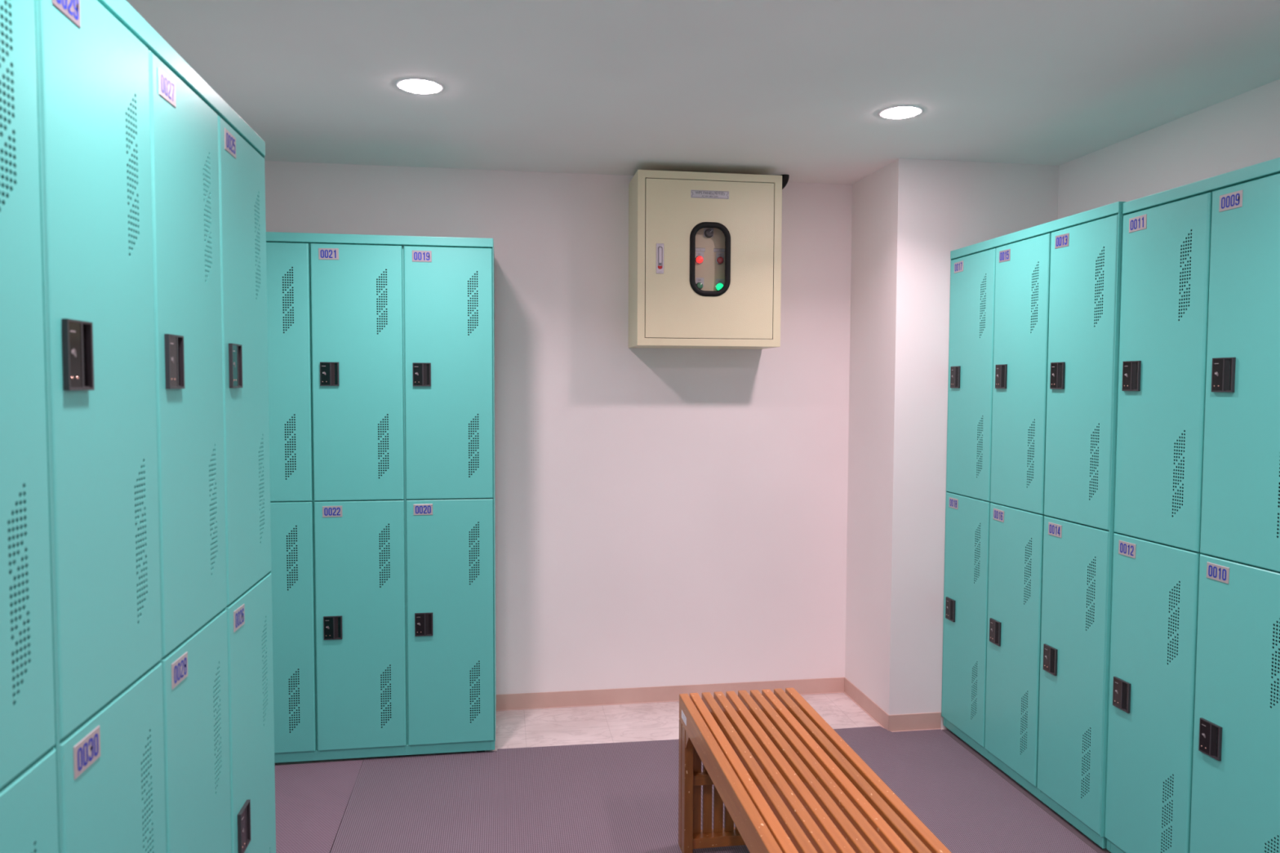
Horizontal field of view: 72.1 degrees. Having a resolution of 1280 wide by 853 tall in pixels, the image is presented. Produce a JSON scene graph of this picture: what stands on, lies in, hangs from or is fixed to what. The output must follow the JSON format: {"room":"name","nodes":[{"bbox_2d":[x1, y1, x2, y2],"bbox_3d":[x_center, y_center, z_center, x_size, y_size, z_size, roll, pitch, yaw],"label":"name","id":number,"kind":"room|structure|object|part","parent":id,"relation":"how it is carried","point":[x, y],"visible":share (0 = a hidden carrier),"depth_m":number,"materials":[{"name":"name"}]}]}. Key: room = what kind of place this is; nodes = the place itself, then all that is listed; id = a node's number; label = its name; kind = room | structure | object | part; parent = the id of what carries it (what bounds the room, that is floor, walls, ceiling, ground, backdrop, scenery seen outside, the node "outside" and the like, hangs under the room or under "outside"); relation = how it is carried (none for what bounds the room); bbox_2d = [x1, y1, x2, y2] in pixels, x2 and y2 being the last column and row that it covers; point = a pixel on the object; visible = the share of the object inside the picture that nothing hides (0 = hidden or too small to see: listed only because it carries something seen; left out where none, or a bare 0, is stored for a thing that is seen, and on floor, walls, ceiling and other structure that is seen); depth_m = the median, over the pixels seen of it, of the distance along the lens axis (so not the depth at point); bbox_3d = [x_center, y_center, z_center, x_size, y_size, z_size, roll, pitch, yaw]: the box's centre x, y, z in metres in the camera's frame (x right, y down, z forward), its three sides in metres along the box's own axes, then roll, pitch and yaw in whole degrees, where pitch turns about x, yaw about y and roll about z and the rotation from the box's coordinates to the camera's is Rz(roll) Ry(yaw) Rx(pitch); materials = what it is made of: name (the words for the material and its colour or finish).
{"room":"changing room","nodes":[
{"label":"changing room","id":0,"kind":"room"},
{"bbox_2d":[264,160,852,694],"bbox_3d":[0.011,0.077,4.186,3.709,2.481,0.100,0,3,-9],"label":"wall","id":1,"kind":"structure","parent":0,"point":[664,517],"depth_m":4.14,"materials":[{"name":"paint"}]},
{"bbox_2d":[496,677,844,711],"bbox_3d":[-0.355,1.283,4.132,2.761,0.077,0.008,0,3,-9],"label":"baseboard","id":2,"kind":"structure","parent":1,"relation":"attached to","point":[506,702],"depth_m":4.19,"materials":[{"name":"plastic"}]},
{"bbox_2d":[628,169,789,349],"bbox_3d":[0.329,-0.757,3.998,0.728,0.794,0.288,0,3,-9],"label":"control box","id":3,"kind":"object","parent":1,"relation":"attached to","point":[704,248],"visible":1,"depth_m":3.87,"materials":[{"name":"beige metal"}]},
{"bbox_3d":[0.087,-0.730,3.823,0.034,0.130,0.004,0,3,-9],"label":"handle","id":4,"kind":"part","parent":3,"relation":"part of","materials":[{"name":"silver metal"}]},
{"bbox_3d":[0.268,-0.786,3.912,0.044,0.016,0.002,0,3,-9],"label":"tag plate","id":5,"kind":"part","parent":3,"relation":"part of","materials":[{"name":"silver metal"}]},
{"bbox_2d":[703,227,713,237],"bbox_3d":[0.307,-0.865,3.904,0.044,0.052,0.022,0,3,-9],"label":"switch","id":6,"kind":"object","parent":3,"relation":"attached to","point":[708,232],"depth_m":3.91,"materials":[{"name":"silver metal"}]},
{"bbox_3d":[0.298,-0.734,3.921,0.539,0.650,0.002,0,3,-9],"label":"plate","id":7,"kind":"part","parent":3,"relation":"part of","materials":[{"name":"beige metal"}]},
{"bbox_3d":[0.306,-1.014,3.844,0.171,0.034,0.001,0,3,-9],"label":"name plate","id":8,"kind":"part","parent":3,"relation":"part of","materials":[{"name":"silver metal"}]},
{"bbox_3d":[0.359,-0.786,3.926,0.060,0.016,0.002,0,3,-9],"label":"tag plate","id":9,"kind":"part","parent":3,"relation":"part of","materials":[{"name":"silver metal"}]},
{"bbox_2d":[274,693,1111,852],"bbox_3d":[0.454,1.495,1.372,3.709,0.080,5.926,0,3,-9],"label":"floor","id":10,"kind":"structure","parent":0,"point":[649,722],"depth_m":3.94,"materials":[{"name":"tile"}]},
{"bbox_2d":[0,0,61,852],"bbox_3d":[-0.893,0.440,0.570,0.486,2.096,1.050,0,3,-9],"label":"lockers","id":11,"kind":"object","parent":10,"relation":"on","point":[30,820],"visible":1,"depth_m":1.05,"materials":[{"name":"teal metal"}]},
{"bbox_3d":[-0.726,0.913,0.973,0.018,0.993,0.342,0,3,-9],"label":"door","id":12,"kind":"part","parent":11,"relation":"part of","materials":[{"name":"teal metal"}]},
{"bbox_2d":[36,0,275,852],"bbox_3d":[-1.055,0.389,1.607,0.486,2.096,1.050,0,3,-9],"label":"lockers","id":13,"kind":"object","parent":10,"relation":"on","point":[153,185],"visible":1,"depth_m":1.43,"materials":[{"name":"teal metal"}]},
{"bbox_3d":[-0.748,-0.557,1.148,0.002,0.044,0.075,0,2,-9],"label":"number plate","id":14,"kind":"part","parent":13,"relation":"part of","materials":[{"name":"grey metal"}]},
{"bbox_3d":[-0.752,0.443,1.198,0.002,0.044,0.075,0,3,-9],"label":"number plate","id":15,"kind":"part","parent":13,"relation":"part of","materials":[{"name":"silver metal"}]},
{"bbox_3d":[-0.776,-0.103,1.272,0.018,0.999,0.342,0,3,-9],"label":"door","id":16,"kind":"part","parent":13,"relation":"part of","materials":[{"name":"teal metal"}]},
{"bbox_3d":[-0.779,0.896,1.320,0.018,0.993,0.342,0,3,-9],"label":"door","id":17,"kind":"part","parent":13,"relation":"part of","materials":[{"name":"teal metal"}]},
{"bbox_3d":[-0.802,-0.575,1.494,0.002,0.044,0.075,0,3,-9],"label":"number plate","id":18,"kind":"part","parent":13,"relation":"part of","materials":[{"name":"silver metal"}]},
{"bbox_3d":[-0.806,0.427,1.542,0.002,0.044,0.075,0,2,-9],"label":"number plate","id":19,"kind":"part","parent":13,"relation":"part of","materials":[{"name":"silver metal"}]},
{"bbox_3d":[-0.830,-0.120,1.617,0.018,0.999,0.342,0,3,-9],"label":"door","id":20,"kind":"part","parent":13,"relation":"part of","materials":[{"name":"teal metal"}]},
{"bbox_3d":[-0.834,0.879,1.665,0.018,0.993,0.342,0,3,-9],"label":"door","id":21,"kind":"part","parent":13,"relation":"part of","materials":[{"name":"teal metal"}]},
{"bbox_3d":[-0.856,-0.592,1.839,0.002,0.044,0.075,0,2,-9],"label":"number plate","id":22,"kind":"part","parent":13,"relation":"part of","materials":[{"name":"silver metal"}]},
{"bbox_3d":[-0.860,0.411,1.888,0.002,0.044,0.075,0,1,-9],"label":"number plate","id":23,"kind":"part","parent":13,"relation":"part of","materials":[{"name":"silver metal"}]},
{"bbox_3d":[-0.884,-0.136,1.963,0.018,0.999,0.342,0,3,-9],"label":"door","id":24,"kind":"part","parent":13,"relation":"part of","materials":[{"name":"teal metal"}]},
{"bbox_3d":[-0.887,0.862,2.011,0.018,0.993,0.342,0,3,-9],"label":"door","id":25,"kind":"part","parent":13,"relation":"part of","materials":[{"name":"teal metal"}]},
{"bbox_2d":[274,760,363,852],"bbox_3d":[-1.266,1.375,2.836,0.540,0.007,1.332,0,3,-9],"label":"floor mat","id":26,"kind":"object","parent":10,"relation":"on","point":[312,799],"visible":0.57,"depth_m":3.17,"materials":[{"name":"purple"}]},
{"bbox_2d":[266,231,496,763],"bbox_3d":[-1.142,0.289,3.700,1.050,2.096,0.486,0,3,-9],"label":"lockers","id":27,"kind":"object","parent":10,"relation":"on","point":[381,348],"visible":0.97,"depth_m":3.48,"materials":[{"name":"teal metal"}]},
{"bbox_3d":[-1.452,-0.207,3.399,0.342,0.999,0.018,0,3,-9],"label":"door","id":28,"kind":"part","parent":27,"relation":"part of","materials":[{"name":"teal metal"}]},
{"bbox_3d":[-1.456,0.792,3.447,0.342,0.993,0.018,0,3,-9],"label":"door","id":29,"kind":"part","parent":27,"relation":"part of","materials":[{"name":"teal metal"}]},
{"bbox_3d":[-1.205,-0.668,3.404,0.075,0.044,0.002,-1,3,-9],"label":"number plate","id":30,"kind":"part","parent":27,"relation":"part of","materials":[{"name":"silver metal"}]},
{"bbox_3d":[-1.207,0.334,3.453,0.075,0.044,0.002,-1,3,-9],"label":"number plate","id":31,"kind":"part","parent":27,"relation":"part of","materials":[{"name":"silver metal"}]},
{"bbox_3d":[-1.106,-0.208,3.452,0.342,0.999,0.018,0,3,-9],"label":"door","id":32,"kind":"part","parent":27,"relation":"part of","materials":[{"name":"teal metal"}]},
{"bbox_3d":[-1.110,0.790,3.500,0.342,0.993,0.018,0,3,-9],"label":"door","id":33,"kind":"part","parent":27,"relation":"part of","materials":[{"name":"teal metal"}]},
{"bbox_3d":[-0.858,-0.669,3.459,0.075,0.044,0.002,0,3,-9],"label":"number plate","id":34,"kind":"part","parent":27,"relation":"part of","materials":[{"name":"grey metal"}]},
{"bbox_3d":[-0.864,0.331,3.507,0.075,0.044,0.002,-1,3,-9],"label":"number plate","id":35,"kind":"part","parent":27,"relation":"part of","materials":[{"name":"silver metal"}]},
{"bbox_3d":[-0.760,-0.210,3.507,0.342,0.999,0.018,0,3,-9],"label":"door","id":36,"kind":"part","parent":27,"relation":"part of","materials":[{"name":"teal metal"}]},
{"bbox_3d":[-0.764,0.789,3.555,0.342,0.993,0.018,0,3,-9],"label":"door","id":37,"kind":"part","parent":27,"relation":"part of","materials":[{"name":"teal metal"}]},
{"bbox_2d":[329,726,1097,852],"bbox_3d":[0.470,1.452,1.372,2.456,0.007,4.825,0,3,-9],"label":"floor mat","id":38,"kind":"object","parent":10,"relation":"on","point":[623,797],"visible":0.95,"depth_m":3.20,"materials":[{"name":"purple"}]},
{"bbox_2d":[678,687,951,852],"bbox_3d":[0.442,1.160,2.125,0.392,0.503,1.605,0,3,-9],"label":"slatted bench","id":39,"kind":"object","parent":38,"relation":"on","point":[787,781],"visible":1,"depth_m":2.33,"materials":[{"name":"brown wood"}]},
{"bbox_3d":[0.144,1.165,2.866,0.030,0.420,0.042,0,3,-9],"label":"leg","id":40,"kind":"part","parent":39,"relation":"part of","materials":[{"name":"brown wood"}]},
{"bbox_3d":[0.152,1.168,2.821,0.029,0.420,0.050,0,3,-9],"label":"leg","id":41,"kind":"part","parent":39,"relation":"part of","materials":[{"name":"brown wood"}]},
{"bbox_3d":[0.328,1.135,2.855,0.330,0.034,0.026,0,3,-9],"label":"rail","id":42,"kind":"part","parent":39,"relation":"part of","materials":[{"name":"brown wood"}]},
{"bbox_3d":[0.326,1.340,2.877,0.330,0.034,0.054,0,3,-9],"label":"rail","id":43,"kind":"part","parent":39,"relation":"part of","materials":[{"name":"brown wood"}]},
{"bbox_3d":[0.265,0.951,2.086,0.029,0.083,1.600,0,3,-9],"label":"rail","id":44,"kind":"part","parent":39,"relation":"part of","materials":[{"name":"brown wood"}]},
{"bbox_3d":[0.621,0.950,2.143,0.030,0.083,1.604,0,3,-9],"label":"rail","id":45,"kind":"part","parent":39,"relation":"part of","materials":[{"name":"brown wood"}]},
{"bbox_2d":[844,158,1058,728],"bbox_3d":[1.423,0.086,4.101,0.744,2.481,0.503,0,3,-9],"label":"wall pier","id":46,"kind":"object","parent":10,"relation":"on","point":[908,215],"visible":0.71,"depth_m":3.84,"materials":[{"name":"paint"}]},
{"bbox_2d":[844,677,888,730],"bbox_3d":[1.048,1.290,4.098,0.008,0.077,0.508,0,3,-9],"label":"baseboard","id":47,"kind":"structure","parent":46,"relation":"attached to","point":[863,701],"depth_m":4.08,"materials":[{"name":"plastic"}]},
{"bbox_2d":[888,712,941,732],"bbox_3d":[1.208,1.301,3.867,0.246,0.076,0.008,0,3,-9],"label":"baseboard","id":48,"kind":"structure","parent":46,"relation":"attached to","point":[927,721],"depth_m":3.87,"materials":[{"name":"plastic"}]},
{"bbox_2d":[942,728,1106,852],"bbox_3d":[1.704,1.448,1.524,0.028,0.008,4.745,0,3,-9],"label":"border strip","id":49,"kind":"object","parent":10,"relation":"on","point":[1022,790],"visible":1,"depth_m":3.24,"materials":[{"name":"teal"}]},
{"bbox_2d":[941,201,1126,848],"bbox_3d":[1.646,0.316,3.357,0.486,2.096,1.050,0,3,-9],"label":"lockers","id":50,"kind":"object","parent":10,"relation":"on","point":[1034,311],"visible":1,"depth_m":3.19,"materials":[{"name":"teal metal"}]},
{"bbox_3d":[1.343,0.329,3.770,0.002,0.044,0.075,0,3,-9],"label":"number plate","id":51,"kind":"part","parent":50,"relation":"part of","materials":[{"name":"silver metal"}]},
{"bbox_3d":[1.348,-0.675,3.721,0.002,0.044,0.075,0,2,-9],"label":"number plate","id":52,"kind":"part","parent":50,"relation":"part of","materials":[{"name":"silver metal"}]},
{"bbox_3d":[1.367,0.790,3.692,0.018,0.993,0.342,0,3,-9],"label":"door","id":53,"kind":"part","parent":50,"relation":"part of","materials":[{"name":"teal metal"}]},
{"bbox_3d":[1.371,-0.208,3.644,0.018,0.999,0.342,0,3,-9],"label":"door","id":54,"kind":"part","parent":50,"relation":"part of","materials":[{"name":"teal metal"}]},
{"bbox_3d":[1.397,0.346,3.426,0.002,0.044,0.075,0,4,-9],"label":"number plate","id":55,"kind":"part","parent":50,"relation":"part of","materials":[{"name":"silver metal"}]},
{"bbox_3d":[1.400,-0.655,3.379,0.002,0.044,0.075,0,4,-9],"label":"number plate","id":56,"kind":"part","parent":50,"relation":"part of","materials":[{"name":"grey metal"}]},
{"bbox_3d":[1.421,0.807,3.346,0.018,0.993,0.342,0,3,-9],"label":"door","id":57,"kind":"part","parent":50,"relation":"part of","materials":[{"name":"teal metal"}]},
{"bbox_3d":[1.425,-0.192,3.299,0.018,0.999,0.342,0,3,-9],"label":"door","id":58,"kind":"part","parent":50,"relation":"part of","materials":[{"name":"teal metal"}]},
{"bbox_3d":[1.452,0.362,3.079,0.002,0.044,0.075,0,3,-9],"label":"number plate","id":59,"kind":"part","parent":50,"relation":"part of","materials":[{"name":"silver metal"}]},
{"bbox_3d":[1.454,-0.639,3.032,0.002,0.044,0.075,0,4,-9],"label":"number plate","id":60,"kind":"part","parent":50,"relation":"part of","materials":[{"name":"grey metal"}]},
{"bbox_3d":[1.476,0.824,3.001,0.018,0.993,0.342,0,3,-9],"label":"door","id":61,"kind":"part","parent":50,"relation":"part of","materials":[{"name":"teal metal"}]},
{"bbox_3d":[1.478,-0.175,2.953,0.018,0.999,0.342,0,3,-9],"label":"door","id":62,"kind":"part","parent":50,"relation":"part of","materials":[{"name":"teal metal"}]},
{"bbox_2d":[1103,157,1279,852],"bbox_3d":[1.818,0.369,2.322,0.486,2.090,1.050,0,3,-9],"label":"lockers","id":63,"kind":"object","parent":10,"relation":"on","point":[1193,744],"visible":1,"depth_m":2.46,"materials":[{"name":"teal metal"}]},
{"bbox_3d":[1.514,0.382,2.736,0.002,0.044,0.075,0,3,-9],"label":"number plate","id":64,"kind":"part","parent":63,"relation":"part of","materials":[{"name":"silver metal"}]},
{"bbox_3d":[1.519,-0.619,2.685,0.002,0.044,0.075,0,2,-9],"label":"number plate","id":65,"kind":"part","parent":63,"relation":"part of","materials":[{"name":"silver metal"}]},
{"bbox_3d":[1.539,0.842,2.656,0.018,0.990,0.342,0,3,-9],"label":"door","id":66,"kind":"part","parent":63,"relation":"part of","materials":[{"name":"teal metal"}]},
{"bbox_3d":[1.543,-0.154,2.608,0.018,0.996,0.342,0,3,-9],"label":"door","id":67,"kind":"part","parent":63,"relation":"part of","materials":[{"name":"teal metal"}]},
{"bbox_3d":[1.569,0.397,2.389,0.002,0.044,0.075,0,4,-9],"label":"number plate","id":68,"kind":"part","parent":63,"relation":"part of","materials":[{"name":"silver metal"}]},
{"bbox_3d":[1.573,-0.600,2.342,0.002,0.044,0.075,0,3,-9],"label":"number plate","id":69,"kind":"part","parent":63,"relation":"part of","materials":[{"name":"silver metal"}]},
{"bbox_3d":[1.593,0.859,2.311,0.018,0.990,0.342,0,3,-9],"label":"door","id":70,"kind":"part","parent":63,"relation":"part of","materials":[{"name":"teal metal"}]},
{"bbox_3d":[1.597,-0.137,2.263,0.018,0.996,0.342,0,3,-9],"label":"door","id":71,"kind":"part","parent":63,"relation":"part of","materials":[{"name":"teal metal"}]},
{"bbox_2d":[125,0,1279,184],"bbox_3d":[0.464,-1.093,1.248,3.709,0.140,5.926,0,3,-9],"label":"ceiling","id":72,"kind":"structure","parent":0,"point":[797,89],"depth_m":2.73,"materials":[{"name":"paint"}]},
{"bbox_2d":[394,77,444,94],"bbox_3d":[-0.714,-1.107,2.853,0.160,0.020,0.160,0,3,-9],"label":"recessed light","id":73,"kind":"object","parent":72,"relation":"in","point":[420,86],"visible":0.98,"depth_m":2.84,"materials":[{"name":"white"}]},
{"bbox_2d":[400,80,439,93],"bbox_3d":[-0.714,-1.102,2.853,0.127,0.009,0.127,0,3,-9],"label":"diffuser","id":74,"kind":"object","parent":73,"relation":"attached to","point":[415,86],"depth_m":2.84,"materials":[{"name":"white plastic"}]},
{"bbox_2d":[877,105,924,119],"bbox_3d":[0.921,-1.113,3.107,0.160,0.020,0.160,0,3,-9],"label":"recessed light","id":75,"kind":"object","parent":72,"relation":"in","point":[898,112],"visible":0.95,"depth_m":3.09,"materials":[{"name":"white"}]},
{"bbox_2d":[882,106,919,118],"bbox_3d":[0.921,-1.108,3.107,0.127,0.009,0.127,0,3,-9],"label":"diffuser","id":76,"kind":"object","parent":75,"relation":"attached to","point":[890,112],"depth_m":3.09,"materials":[{"name":"white plastic"}]},
{"bbox_2d":[1057,79,1279,219],"bbox_3d":[2.242,0.209,1.589,0.100,2.481,5.726,0,3,-9],"label":"wall","id":77,"kind":"structure","parent":0,"point":[1242,131],"depth_m":3.16,"materials":[{"name":"paint"}]}
]}

